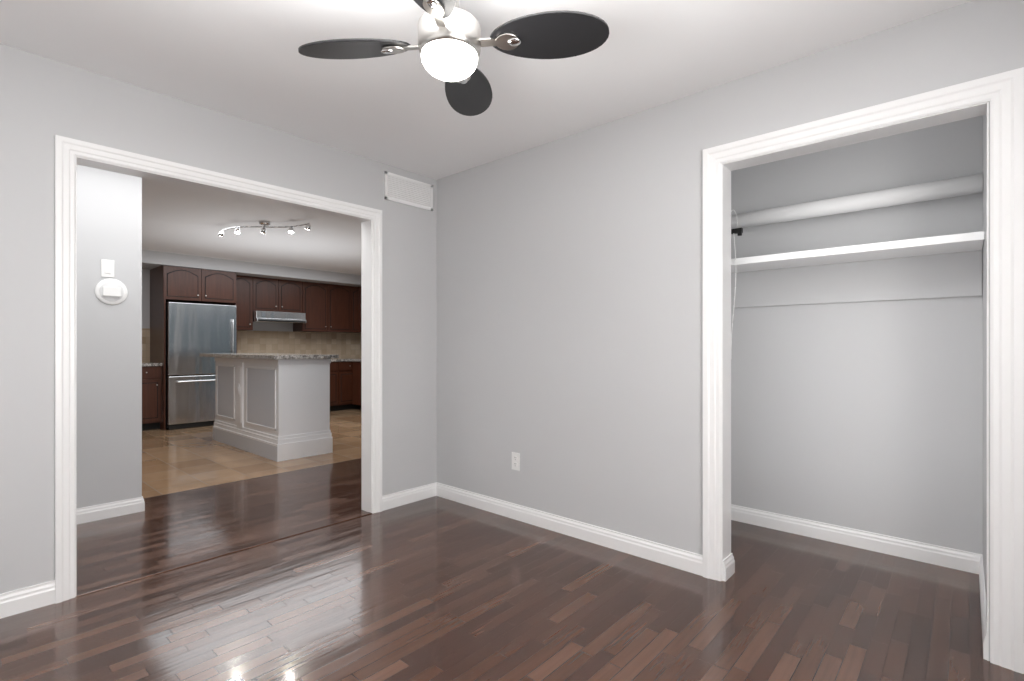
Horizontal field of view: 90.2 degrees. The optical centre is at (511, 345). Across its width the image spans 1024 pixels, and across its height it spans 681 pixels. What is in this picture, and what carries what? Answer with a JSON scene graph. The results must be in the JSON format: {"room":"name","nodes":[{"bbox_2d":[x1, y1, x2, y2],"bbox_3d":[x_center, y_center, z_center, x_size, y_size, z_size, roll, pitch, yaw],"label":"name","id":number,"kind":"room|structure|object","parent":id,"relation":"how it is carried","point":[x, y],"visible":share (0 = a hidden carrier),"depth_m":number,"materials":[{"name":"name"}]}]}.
{"room":"empty bedroom","nodes":[
{"label":"empty bedroom","id":0,"kind":"room"},
{"bbox_2d":[77,165,141,507],"bbox_3d":[-3.310,-0.066,2.870,0.150,2.440,2.000,0,0,42],"label":"wall","id":1,"kind":"structure","parent":0,"point":[109,374],"depth_m":3.43,"materials":[{"name":"grey paint"}]},
{"bbox_2d":[101,259,113,277],"bbox_3d":[-2.711,-0.521,3.421,0.008,0.116,0.070,0,0,42],"label":"switch plate","id":2,"kind":"object","parent":1,"relation":"attached to","point":[107,268],"visible":1,"depth_m":3.42,"materials":[{"name":"white plastic"}]},
{"bbox_2d":[95,279,127,304],"bbox_3d":[-2.692,-0.366,3.432,0.023,0.176,0.176,0,0,42],"label":"thermostat","id":3,"kind":"object","parent":1,"relation":"attached to","point":[111,291],"visible":1,"depth_m":3.43,"materials":[{"name":"white plastic"}]},
{"bbox_2d":[142,269,292,331],"bbox_3d":[-5.161,-0.066,7.698,0.120,2.440,6.740,0,0,42],"label":"wall","id":4,"kind":"structure","parent":0,"point":[146,308],"depth_m":7.45,"materials":[{"name":"grey paint"}]},
{"bbox_2d":[150,265,237,304],"bbox_3d":[-4.727,-0.880,7.580,0.680,0.468,0.940,0,0,42],"label":"upper cabinet","id":5,"kind":"object","parent":4,"relation":"attached to","point":[167,283],"depth_m":7.32,"materials":[{"name":"brown wood"}]},
{"bbox_2d":[231,275,253,332],"bbox_3d":[-4.410,-0.685,8.168,0.370,0.858,0.360,0,0,42],"label":"upper cabinet","id":6,"kind":"object","parent":4,"relation":"attached to","point":[245,307],"depth_m":8.09,"materials":[{"name":"brown wood"}]},
{"bbox_2d":[253,311,305,323],"bbox_3d":[-3.961,-0.476,8.557,0.522,0.170,0.810,0,0,42],"label":"range hood","id":7,"kind":"object","parent":4,"relation":"attached to","point":[277,317],"visible":0.9,"depth_m":8.39,"materials":[{"name":"silver metal"}]},
{"bbox_2d":[254,277,305,312],"bbox_3d":[-4.017,-0.840,8.608,0.370,0.548,0.820,0,0,42],"label":"upper cabinet","id":8,"kind":"object","parent":4,"relation":"attached to","point":[274,295],"depth_m":8.50,"materials":[{"name":"brown wood"}]},
{"bbox_2d":[290,282,353,332],"bbox_3d":[-3.435,-0.685,9.261,0.370,0.858,0.931,0,0,42],"label":"upper cabinet","id":9,"kind":"object","parent":4,"relation":"attached to","point":[331,325],"depth_m":9.15,"materials":[{"name":"brown wood"}]},
{"bbox_2d":[0,44,435,593],"bbox_3d":[-1.795,-0.066,2.684,0.120,2.440,3.740,0,0,42],"label":"wall","id":10,"kind":"structure","parent":0,"point":[35,104],"depth_m":2.41,"materials":[{"name":"grey paint"}]},
{"bbox_2d":[0,580,54,618],"bbox_3d":[-2.472,1.104,1.825,0.014,0.100,1.255,0,0,42],"label":"baseboard","id":11,"kind":"structure","parent":10,"relation":"attached to","point":[18,601],"depth_m":2.22,"materials":[{"name":"white wood"}]},
{"bbox_2d":[55,135,381,603],"bbox_3d":[-1.535,0.104,2.975,0.163,2.100,1.710,0,0,42],"label":"door frame","id":12,"kind":"structure","parent":10,"relation":"attached to","point":[68,150],"depth_m":2.48,"materials":[{"name":"white wood"}]},
{"bbox_2d":[384,171,432,210],"bbox_3d":[-0.752,-1.133,3.750,0.014,0.195,0.430,0,0,42],"label":"air vent","id":13,"kind":"object","parent":10,"relation":"in","point":[406,191],"visible":1,"depth_m":3.74,"materials":[{"name":"white metal"}]},
{"bbox_2d":[382,482,435,510],"bbox_3d":[-0.755,1.104,3.749,0.014,0.100,0.485,0,0,42],"label":"baseboard","id":14,"kind":"structure","parent":10,"relation":"attached to","point":[393,500],"depth_m":3.73,"materials":[{"name":"white wood"}]},
{"bbox_2d":[142,408,360,497],"bbox_3d":[-3.572,1.184,6.280,4.380,0.060,6.740,0,0,42],"label":"floor","id":15,"kind":"structure","parent":0,"point":[177,460],"depth_m":5.23,"materials":[{"name":"beige tile"}]},
{"bbox_2d":[142,365,161,430],"bbox_3d":[-5.187,0.714,7.118,0.609,0.880,0.361,0,0,42],"label":"base cabinet","id":16,"kind":"object","parent":15,"relation":"on","point":[151,374],"depth_m":6.97,"materials":[{"name":"brown wood"}]},
{"bbox_2d":[142,361,161,364],"bbox_3d":[-5.420,0.254,6.843,0.628,0.040,1.100,0,0,42],"label":"countertop","id":17,"kind":"structure","parent":16,"relation":"on","point":[143,362],"depth_m":7.05,"materials":[{"name":"grey stone"}]},
{"bbox_2d":[166,302,235,429],"bbox_3d":[-4.656,0.277,7.516,0.776,1.755,0.870,0,0,42],"label":"fridge","id":18,"kind":"object","parent":15,"relation":"on","point":[193,330],"visible":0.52,"depth_m":7.19,"materials":[{"name":"grey metal"}]},
{"bbox_2d":[213,357,334,461],"bbox_3d":[-2.819,0.644,5.902,1.810,1.020,0.606,0,0,42],"label":"kitchen island","id":19,"kind":"object","parent":15,"relation":"on","point":[274,406],"depth_m":5.40,"materials":[{"name":"white paint"}]},
{"bbox_2d":[199,353,338,360],"bbox_3d":[-2.922,0.114,6.002,2.180,0.040,0.690,0,0,42],"label":"island countertop","id":20,"kind":"structure","parent":19,"relation":"on","point":[254,356],"depth_m":5.39,"materials":[{"name":"grey stone"}]},
{"bbox_2d":[330,361,337,410],"bbox_3d":[-3.583,0.714,8.915,0.609,0.880,0.859,0,0,42],"label":"base cabinet","id":21,"kind":"object","parent":15,"relation":"on","point":[334,364],"depth_m":8.97,"materials":[{"name":"brown wood"}]},
{"bbox_2d":[331,357,349,360],"bbox_3d":[-3.579,0.254,8.905,0.628,0.040,2.587,0,0,42],"label":"countertop","id":22,"kind":"structure","parent":21,"relation":"on","point":[340,358],"depth_m":9.14,"materials":[{"name":"grey stone"}]},
{"bbox_2d":[350,357,360,360],"bbox_3d":[-2.342,0.254,9.115,0.940,0.040,0.627,0,0,42],"label":"countertop","id":23,"kind":"structure","parent":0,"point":[351,358],"depth_m":9.38,"materials":[{"name":"grey stone"}]},
{"bbox_2d":[0,0,972,274],"bbox_3d":[-1.553,-1.326,4.479,9.790,0.080,6.740,0,0,42],"label":"ceiling","id":24,"kind":"structure","parent":0,"point":[246,60],"depth_m":2.37,"materials":[{"name":"white paint"}]},
{"bbox_2d":[142,250,360,286],"bbox_3d":[-4.229,-1.201,8.126,0.700,0.170,4.620,0,0,42],"label":"soffit","id":25,"kind":"object","parent":24,"relation":"attached to","point":[152,259],"depth_m":7.85,"materials":[{"name":"grey paint"}]},
{"bbox_2d":[218,221,310,236],"bbox_3d":[-2.585,-1.224,5.290,1.054,0.122,0.524,0,0,42],"label":"spotlights","id":26,"kind":"object","parent":24,"relation":"attached to","point":[265,226],"visible":1,"depth_m":5.28,"materials":[{"name":"silver metal"}]},
{"bbox_2d":[298,0,608,115],"bbox_3d":[-0.203,-1.081,1.659,0.753,0.409,0.753,0,0,-39],"label":"fan","id":27,"kind":"object","parent":24,"relation":"hanging from","point":[451,42],"visible":1,"depth_m":1.62,"materials":[{"name":"black wood"}]},
{"bbox_2d":[0,458,1023,680],"bbox_3d":[0.081,1.184,3.021,5.410,0.060,6.740,0,0,42],"label":"floor","id":28,"kind":"structure","parent":0,"point":[436,588],"depth_m":2.27,"materials":[{"name":"brown wood"}]},
{"bbox_2d":[77,496,144,523],"bbox_3d":[-3.266,1.104,2.920,0.178,0.100,1.894,0,0,42],"label":"baseboard","id":29,"kind":"structure","parent":28,"relation":"on","point":[107,510],"depth_m":3.42,"materials":[{"name":"white wood"}]},
{"bbox_2d":[77,512,371,596],"bbox_3d":[-1.497,1.151,2.941,0.042,0.005,1.560,0,0,42],"label":"threshold","id":30,"kind":"object","parent":28,"relation":"on","point":[88,591],"depth_m":2.77,"materials":[{"name":"brown wood"}]},
{"bbox_2d":[436,0,1023,660],"bbox_3d":[0.880,-0.066,2.723,3.820,2.440,0.120,0,0,42],"label":"wall","id":31,"kind":"structure","parent":0,"point":[569,318],"depth_m":2.92,"materials":[{"name":"grey paint"}]},
{"bbox_2d":[512,452,519,470],"bbox_3d":[0.024,0.769,3.401,0.070,0.116,0.007,0,0,42],"label":"electrical outlet plate","id":32,"kind":"object","parent":31,"relation":"attached to","point":[515,461],"visible":1,"depth_m":3.40,"materials":[{"name":"white plastic"}]},
{"bbox_2d":[436,482,702,575],"bbox_3d":[0.187,1.104,3.252,2.080,0.100,0.014,0,0,42],"label":"baseboard","id":33,"kind":"structure","parent":31,"relation":"attached to","point":[691,562],"depth_m":3.03,"materials":[{"name":"white wood"}]},
{"bbox_2d":[723,553,734,579],"bbox_3d":[0.969,1.104,2.715,0.404,0.100,0.042,0,0,42],"label":"baseboard","id":34,"kind":"structure","parent":31,"relation":"attached to","point":[729,562],"depth_m":2.54,"materials":[{"name":"white wood"}]},
{"bbox_2d":[703,67,1023,673],"bbox_3d":[1.424,0.086,2.225,1.135,2.135,0.144,0,0,42],"label":"door frame","id":35,"kind":"structure","parent":31,"relation":"attached to","point":[1002,93],"depth_m":1.87,"materials":[{"name":"white wood"}]},
{"bbox_2d":[731,115,982,553],"bbox_3d":[1.862,-0.066,3.121,1.495,2.440,0.120,0,0,42],"label":"wall","id":36,"kind":"structure","parent":0,"point":[866,416],"depth_m":2.90,"materials":[{"name":"grey paint"}]},
{"bbox_2d":[731,504,974,572],"bbox_3d":[1.862,1.104,3.031,1.375,0.100,0.014,0,0,42],"label":"baseboard","id":37,"kind":"structure","parent":36,"relation":"attached to","point":[966,561],"depth_m":2.91,"materials":[{"name":"white wood"}]},
{"bbox_2d":[731,231,983,307],"bbox_3d":[1.711,-0.379,2.862,1.371,0.251,0.463,0,0,42],"label":"closet shelf","id":38,"kind":"object","parent":36,"relation":"attached to","point":[946,266],"visible":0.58,"depth_m":2.82,"materials":[{"name":"white wood"}]},
{"bbox_2d":[731,210,742,358],"bbox_3d":[1.272,-0.353,2.914,0.079,0.858,0.038,0,0,42],"label":"clip","id":39,"kind":"object","parent":38,"relation":"attached to","point":[738,231],"visible":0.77,"depth_m":2.90,"materials":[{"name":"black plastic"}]},
{"bbox_2d":[983,115,985,591],"bbox_3d":[2.188,-0.066,2.273,0.120,2.440,0.950,0,0,42],"label":"wall","id":40,"kind":"structure","parent":0,"point":[984,343],"depth_m":2.31,"materials":[{"name":"grey paint"}]},
{"bbox_2d":[975,553,986,659],"bbox_3d":[2.053,1.104,2.222,0.014,0.100,0.930,0,0,42],"label":"baseboard","id":41,"kind":"structure","parent":40,"relation":"attached to","point":[979,568],"depth_m":2.18,"materials":[{"name":"white wood"}]},
{"bbox_3d":[1.032,-0.066,3.224,0.120,2.440,0.830,0,0,42],"label":"wall","id":42,"kind":"structure","parent":0,"visible":0},
{"bbox_2d":[731,173,982,228],"bbox_3d":[1.787,-0.796,2.946,1.371,0.092,0.092,0,0,42],"label":"pipe","id":43,"kind":"object","parent":42,"relation":"attached to","point":[951,187],"visible":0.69,"depth_m":2.77,"materials":[{"name":"white metal"}]}
]}

